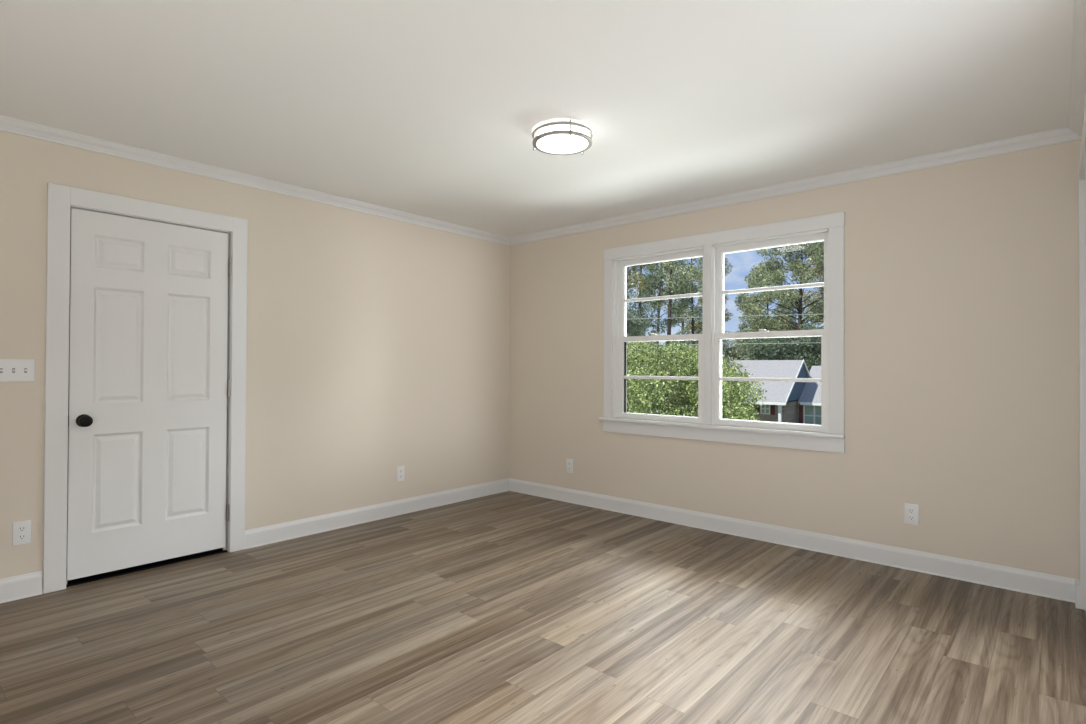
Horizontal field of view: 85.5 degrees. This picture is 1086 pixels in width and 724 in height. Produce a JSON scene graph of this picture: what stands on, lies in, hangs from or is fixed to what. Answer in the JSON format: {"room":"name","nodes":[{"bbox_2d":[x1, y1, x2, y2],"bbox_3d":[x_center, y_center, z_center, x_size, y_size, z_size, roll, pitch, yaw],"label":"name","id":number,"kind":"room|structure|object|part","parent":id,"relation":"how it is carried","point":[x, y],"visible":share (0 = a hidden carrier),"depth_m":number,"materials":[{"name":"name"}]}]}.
{"room":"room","nodes":[
{"label":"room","id":0,"kind":"room"},
{"bbox_2d":[0,131,509,592],"bbox_3d":[-2.222,-0.001,3.609,0.150,2.420,5.600,0,-1,41],"label":"wall","id":1,"kind":"structure","parent":0,"point":[377,345],"depth_m":4.20,"materials":[{"name":"beige paint"}]},
{"bbox_2d":[0,359,34,381],"bbox_3d":[-2.664,0.043,2.976,0.019,0.113,0.130,0,-1,41],"label":"light switch","id":2,"kind":"object","parent":1,"relation":"attached to","point":[11,370],"visible":1,"depth_m":2.97,"materials":[{"name":"white plastic"}]},
{"bbox_2d":[0,571,42,602],"bbox_3d":[-3.254,1.134,2.298,0.018,0.117,1.990,0,-1,41],"label":"baseboard","id":3,"kind":"structure","parent":1,"relation":"attached to","point":[13,588],"depth_m":2.98,"materials":[{"name":"white paint"}]},
{"bbox_2d":[12,520,30,545],"bbox_3d":[-2.655,0.870,2.991,0.008,0.120,0.073,0,-1,41],"label":"wall outlet","id":4,"kind":"object","parent":1,"relation":"attached to","point":[21,530],"visible":1,"depth_m":2.99,"materials":[{"name":"white plastic"}]},
{"bbox_2d":[17,534,25,539],"bbox_3d":[-2.655,0.891,2.991,0.006,0.027,0.034,0,-1,41],"label":"receptacle","id":5,"kind":"object","parent":4,"relation":"attached to","point":[19,536],"depth_m":2.99,"materials":[{"name":"white plastic"}]},
{"bbox_2d":[18,526,26,531],"bbox_3d":[-2.654,0.850,2.991,0.006,0.027,0.034,0,-1,41],"label":"receptacle","id":6,"kind":"object","parent":4,"relation":"attached to","point":[20,528],"depth_m":2.99,"materials":[{"name":"white plastic"}]},
{"bbox_2d":[43,183,247,593],"bbox_3d":[-2.300,0.138,3.470,0.216,2.139,1.005,0,-1,41],"label":"door","id":7,"kind":"structure","parent":1,"relation":"in","point":[146,351],"depth_m":3.39,"materials":[{"name":"white paint"}]},
{"bbox_3d":[-2.464,0.318,3.161,0.056,0.062,0.062,0,-1,41],"label":"knob","id":8,"kind":"part","parent":7,"relation":"part of","materials":[{"name":"black metal"}]},
{"bbox_2d":[0,115,509,245],"bbox_3d":[-2.091,-1.180,3.609,0.056,0.061,5.450,0,-1,41],"label":"trim","id":9,"kind":"structure","parent":1,"relation":"attached to","point":[7,124],"depth_m":3.66,"materials":[{"name":"white paint"}]},
{"bbox_2d":[245,478,508,548],"bbox_3d":[-1.127,1.165,4.728,0.018,0.117,2.452,0,-1,41],"label":"baseboard","id":10,"kind":"structure","parent":1,"relation":"attached to","point":[256,537],"depth_m":4.45,"materials":[{"name":"white paint"}]},
{"bbox_2d":[397,466,404,481],"bbox_3d":[-1.143,0.897,4.718,0.008,0.120,0.073,0,-1,41],"label":"wall outlet","id":11,"kind":"object","parent":1,"relation":"attached to","point":[400,470],"visible":1,"depth_m":4.71,"materials":[{"name":"white plastic"}]},
{"bbox_2d":[0,0,1073,237],"bbox_3d":[-0.766,-1.291,2.450,5.377,0.150,5.750,0,-1,41],"label":"ceiling","id":12,"kind":"structure","parent":0,"point":[432,109],"depth_m":2.58,"materials":[{"name":"white paint"}]},
{"bbox_2d":[532,119,592,154],"bbox_3d":[0.102,-1.163,3.074,0.316,0.088,0.319,0,-1,41],"label":"ceiling light","id":13,"kind":"object","parent":12,"relation":"attached to","point":[559,137],"visible":1,"depth_m":3.00,"materials":[{"name":"white glass"}]},
{"bbox_2d":[537,125,587,153],"bbox_3d":[0.101,-1.155,3.073,0.264,0.073,0.264,0,-1,41],"label":"diffuser","id":14,"kind":"object","parent":13,"relation":"attached to","point":[560,139],"depth_m":3.00,"materials":[{"name":"white glass"}]},
{"bbox_2d":[0,491,1085,723],"bbox_3d":[-0.776,1.264,2.427,5.377,0.120,5.750,0,-1,41],"label":"floor","id":15,"kind":"structure","parent":0,"point":[508,607],"depth_m":2.58,"materials":[{"name":"brown wood"}]},
{"bbox_2d":[509,139,1080,579],"bbox_3d":[1.262,0.020,4.380,4.377,2.420,0.150,0,-1,41],"label":"wall","id":16,"kind":"structure","parent":0,"point":[961,279],"depth_m":3.49,"materials":[{"name":"beige paint"}]},
{"bbox_2d":[566,459,572,472],"bbox_3d":[0.234,0.914,5.163,0.073,0.120,0.008,0,-1,41],"label":"wall outlet","id":17,"kind":"object","parent":16,"relation":"attached to","point":[569,462],"visible":1,"depth_m":5.16,"materials":[{"name":"white plastic"}]},
{"bbox_2d":[598,212,844,452],"bbox_3d":[1.254,-0.184,4.389,1.884,1.524,0.250,0,-1,41],"label":"window","id":18,"kind":"structure","parent":16,"relation":"in","point":[709,425],"depth_m":4.29,"materials":[{"name":"white paint"}]},
{"bbox_3d":[0.546,-0.197,4.898,0.081,1.317,0.018,0,-1,41],"label":"casing","id":19,"kind":"part","parent":18,"relation":"part of","materials":[{"name":"white paint"}]},
{"bbox_3d":[0.910,0.125,4.629,0.807,0.668,0.034,0,-1,41],"label":"sash","id":20,"kind":"part","parent":18,"relation":"part of","materials":[{"name":"white paint"}]},
{"bbox_3d":[0.941,-0.508,4.667,0.807,0.682,0.035,0,-1,41],"label":"sash","id":21,"kind":"part","parent":18,"relation":"part of","materials":[{"name":"white paint"}]},
{"bbox_3d":[1.214,-0.199,4.315,0.054,1.317,0.022,0,-1,41],"label":"mullion casing","id":22,"kind":"part","parent":18,"relation":"part of","materials":[{"name":"white paint"}]},
{"bbox_3d":[1.212,-0.902,4.322,1.849,0.089,0.020,0,-1,41],"label":"head casing","id":23,"kind":"part","parent":18,"relation":"part of","materials":[{"name":"white paint"}]},
{"bbox_3d":[1.561,0.122,4.060,0.790,0.668,0.034,0,-1,41],"label":"sash","id":24,"kind":"part","parent":18,"relation":"part of","materials":[{"name":"white paint"}]},
{"bbox_3d":[1.591,-0.510,4.097,0.790,0.682,0.035,0,-1,41],"label":"sash","id":25,"kind":"part","parent":18,"relation":"part of","materials":[{"name":"white paint"}]},
{"bbox_3d":[1.870,-0.202,3.739,0.088,1.317,0.018,0,-1,41],"label":"casing","id":26,"kind":"part","parent":18,"relation":"part of","materials":[{"name":"white paint"}]},
{"bbox_2d":[509,478,1079,602],"bbox_3d":[1.194,1.171,4.313,4.057,0.117,0.018,0,-1,41],"label":"baseboard","id":27,"kind":"structure","parent":16,"relation":"attached to","point":[1014,579],"depth_m":3.73,"materials":[{"name":"white paint"}]},
{"bbox_2d":[510,127,1080,245],"bbox_3d":[1.199,-1.161,4.313,4.077,0.061,0.056,0,-1,41],"label":"trim","id":28,"kind":"structure","parent":16,"relation":"attached to","point":[1061,135],"depth_m":3.74,"materials":[{"name":"white paint"}]},
{"bbox_2d":[904,503,918,524],"bbox_3d":[2.174,0.898,3.465,0.073,0.120,0.008,0,-1,41],"label":"wall outlet","id":29,"kind":"object","parent":16,"relation":"attached to","point":[911,511],"visible":1,"depth_m":3.46,"materials":[{"name":"white plastic"}]},
{"bbox_3d":[0.958,-0.014,0.825,0.150,2.420,5.600,0,-1,41],"label":"wall","id":30,"kind":"structure","parent":0,"visible":0},
{"bbox_2d":[1068,0,1085,136],"bbox_3d":[0.934,-1.192,0.960,0.056,0.061,5.450,0,-1,41],"label":"trim","id":31,"kind":"structure","parent":30,"relation":"attached to","point":[1078,59],"depth_m":2.37,"materials":[{"name":"white paint"}]},
{"bbox_2d":[1075,97,1085,610],"bbox_3d":[2.439,0.105,2.543,0.187,2.225,1.049,0,-1,41],"label":"door","id":32,"kind":"structure","parent":30,"relation":"in","point":[1080,586],"depth_m":2.90,"materials":[{"name":"white paint"}]},
{"label":"outside","id":33,"kind":"structure","parent":0,"visible":0},
{"bbox_3d":[22.228,3.536,46.584,120.000,2.624,91.000,0,-1,41],"label":"ground","id":34,"kind":"structure","parent":33,"visible":0},
{"bbox_2d":[626,285,648,346],"bbox_3d":[3.537,-1.897,30.255,3.712,13.054,4.331,0,-1,41],"label":"tree","id":35,"kind":"object","parent":34,"relation":"on","point":[635,322],"visible":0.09,"depth_m":30.22,"materials":[{"name":"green plant"}]},
{"bbox_2d":[626,264,650,347],"bbox_3d":[4.717,-1.869,35.227,3.218,13.100,4.011,0,-1,2],"label":"tree","id":36,"kind":"object","parent":34,"relation":"on","point":[631,277],"visible":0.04,"depth_m":34.93,"materials":[{"name":"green plant"}]},
{"bbox_2d":[626,263,666,352],"bbox_3d":[6.706,-2.598,39.685,3.856,14.649,3.594,0,-1,3],"label":"tree","id":37,"kind":"object","parent":34,"relation":"on","point":[641,310],"visible":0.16,"depth_m":39.29,"materials":[{"name":"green plant"}]},
{"bbox_2d":[636,260,683,344],"bbox_3d":[8.712,-2.768,44.663,3.675,15.006,3.950,0,-1,-3],"label":"tree","id":38,"kind":"object","parent":34,"relation":"on","point":[658,307],"visible":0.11,"depth_m":44.18,"materials":[{"name":"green plant"}]},
{"bbox_2d":[638,260,702,349],"bbox_3d":[7.560,-2.777,35.270,4.276,14.945,3.735,0,-1,-15],"label":"tree","id":39,"kind":"object","parent":34,"relation":"on","point":[670,265],"visible":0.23,"depth_m":35.02,"materials":[{"name":"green plant"}]},
{"bbox_2d":[665,259,700,341],"bbox_3d":[12.712,-3.079,53.175,3.525,15.007,3.754,0,-1,-21],"label":"tree","id":40,"kind":"object","parent":34,"relation":"on","point":[682,331],"visible":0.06,"depth_m":53.01,"materials":[{"name":"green plant"}]},
{"bbox_2d":[664,257,702,347],"bbox_3d":[10.444,-1.748,40.762,4.036,13.008,3.939,0,-1,41],"label":"tree","id":41,"kind":"object","parent":34,"relation":"on","point":[697,272],"visible":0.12,"depth_m":40.75,"materials":[{"name":"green plant"}]},
{"bbox_2d":[627,341,766,420],"bbox_3d":[2.331,1.041,12.540,4.898,3.084,4.772,0,-1,-3],"label":"bush","id":42,"kind":"object","parent":34,"relation":"on","point":[654,395],"visible":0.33,"depth_m":11.50,"materials":[{"name":"green plant"}]},
{"bbox_2d":[680,257,732,343],"bbox_3d":[12.909,-2.411,46.442,4.017,13.965,3.995,0,-1,-9],"label":"tree","id":43,"kind":"object","parent":34,"relation":"on","point":[700,300],"visible":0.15,"depth_m":47.00,"materials":[{"name":"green plant"}]},
{"bbox_2d":[696,257,732,347],"bbox_3d":[15.052,-2.328,51.078,3.837,13.456,3.730,0,-1,-3],"label":"tree","id":44,"kind":"object","parent":34,"relation":"on","point":[726,272],"visible":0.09,"depth_m":51.16,"materials":[{"name":"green plant"}]},
{"bbox_2d":[697,355,750,414],"bbox_3d":[7.167,2.097,24.309,2.905,4.864,2.569,0,-1,27],"label":"shrub","id":45,"kind":"object","parent":34,"relation":"on","point":[729,358],"visible":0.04,"depth_m":24.06,"materials":[{"name":"green plant"}]},
{"bbox_2d":[722,340,746,359],"bbox_3d":[12.964,1.789,40.579,3.378,6.776,3.511,1,-1,-41],"label":"tree","id":46,"kind":"object","parent":34,"relation":"on","point":[728,352],"visible":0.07,"depth_m":40.19,"materials":[{"name":"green plant"}]},
{"bbox_2d":[739,330,777,359],"bbox_3d":[14.638,1.304,39.959,3.380,6.846,3.656,0,-1,41],"label":"tree","id":47,"kind":"object","parent":34,"relation":"on","point":[764,352],"visible":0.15,"depth_m":39.46,"materials":[{"name":"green plant"}]},
{"bbox_2d":[728,265,807,359],"bbox_3d":[24.828,-3.529,64.865,7.882,14.661,8.555,0,-1,-6],"label":"oak tree","id":48,"kind":"object","parent":34,"relation":"on","point":[757,299],"visible":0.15,"depth_m":64.91,"materials":[{"name":"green plant"}]},
{"bbox_2d":[730,359,820,424],"bbox_3d":[16.599,2.267,32.198,14.200,4.795,10.630,0,-1,36],"label":"brick house","id":49,"kind":"structure","parent":34,"relation":"on","point":[793,402],"depth_m":31.71,"materials":[{"name":"grey"}]},
{"bbox_3d":[11.919,2.499,31.474,0.380,0.460,0.020,0,-1,35],"label":"pane","id":50,"kind":"part","parent":49,"relation":"part of","materials":[{"name":"clear glass"}]},
{"bbox_2d":[770,405,774,414],"bbox_3d":[12.220,2.518,31.241,0.220,0.600,0.070,0,-1,36],"label":"shutter","id":51,"kind":"object","parent":49,"relation":"hanging from","point":[772,407],"depth_m":31.21,"materials":[{"name":"red paint"}]},
{"bbox_2d":[799,404,802,423],"bbox_3d":[14.144,2.909,32.198,0.200,1.211,0.070,0,-1,36],"label":"shutter","id":52,"kind":"object","parent":49,"relation":"hanging from","point":[800,406],"depth_m":32.17,"materials":[{"name":"red paint"}]},
{"bbox_3d":[14.706,2.914,31.815,0.960,1.040,0.020,0,-1,35],"label":"pane","id":53,"kind":"part","parent":49,"relation":"part of","materials":[{"name":"clear glass"}]},
{"bbox_2d":[734,241,823,367],"bbox_3d":[20.410,-3.239,45.735,10.294,15.271,10.655,0,-1,41],"label":"oak tree","id":54,"kind":"object","parent":34,"relation":"on","point":[797,267],"visible":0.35,"depth_m":45.67,"materials":[{"name":"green plant"}]},
{"bbox_2d":[769,330,800,359],"bbox_3d":[16.773,1.185,40.519,3.152,6.914,3.815,0,-1,-6],"label":"tree","id":55,"kind":"object","parent":34,"relation":"on","point":[788,348],"visible":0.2,"depth_m":39.88,"materials":[{"name":"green plant"}]},
{"bbox_2d":[796,321,821,371],"bbox_3d":[18.644,0.868,40.097,3.285,7.423,3.356,0,-1,41],"label":"tree","id":56,"kind":"object","parent":34,"relation":"on","point":[813,349],"visible":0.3,"depth_m":39.73,"materials":[{"name":"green plant"}]},
{"bbox_2d":[794,242,823,324],"bbox_3d":[27.952,-4.185,57.088,6.891,16.247,7.061,0,-1,0],"label":"oak tree","id":57,"kind":"object","parent":34,"relation":"on","point":[821,289],"visible":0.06,"depth_m":57.03,"materials":[{"name":"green plant"}]},
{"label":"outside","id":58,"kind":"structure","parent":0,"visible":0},
{"bbox_2d":[644,314,815,318],"bbox_3d":[7.007,-1.705,22.000,15.736,0.493,0.016,0,-1,0],"label":"cable","id":59,"kind":"object","parent":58,"point":[797,314],"visible":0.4,"depth_m":21.99,"materials":[{"name":"grey plastic"}]},
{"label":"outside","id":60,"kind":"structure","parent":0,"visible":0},
{"bbox_2d":[683,342,820,344],"bbox_3d":[7.007,-0.674,22.000,15.737,0.306,0.016,0,-1,0],"label":"cable","id":61,"kind":"object","parent":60,"point":[818,342],"visible":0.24,"depth_m":21.99,"materials":[{"name":"grey plastic"}]}
]}

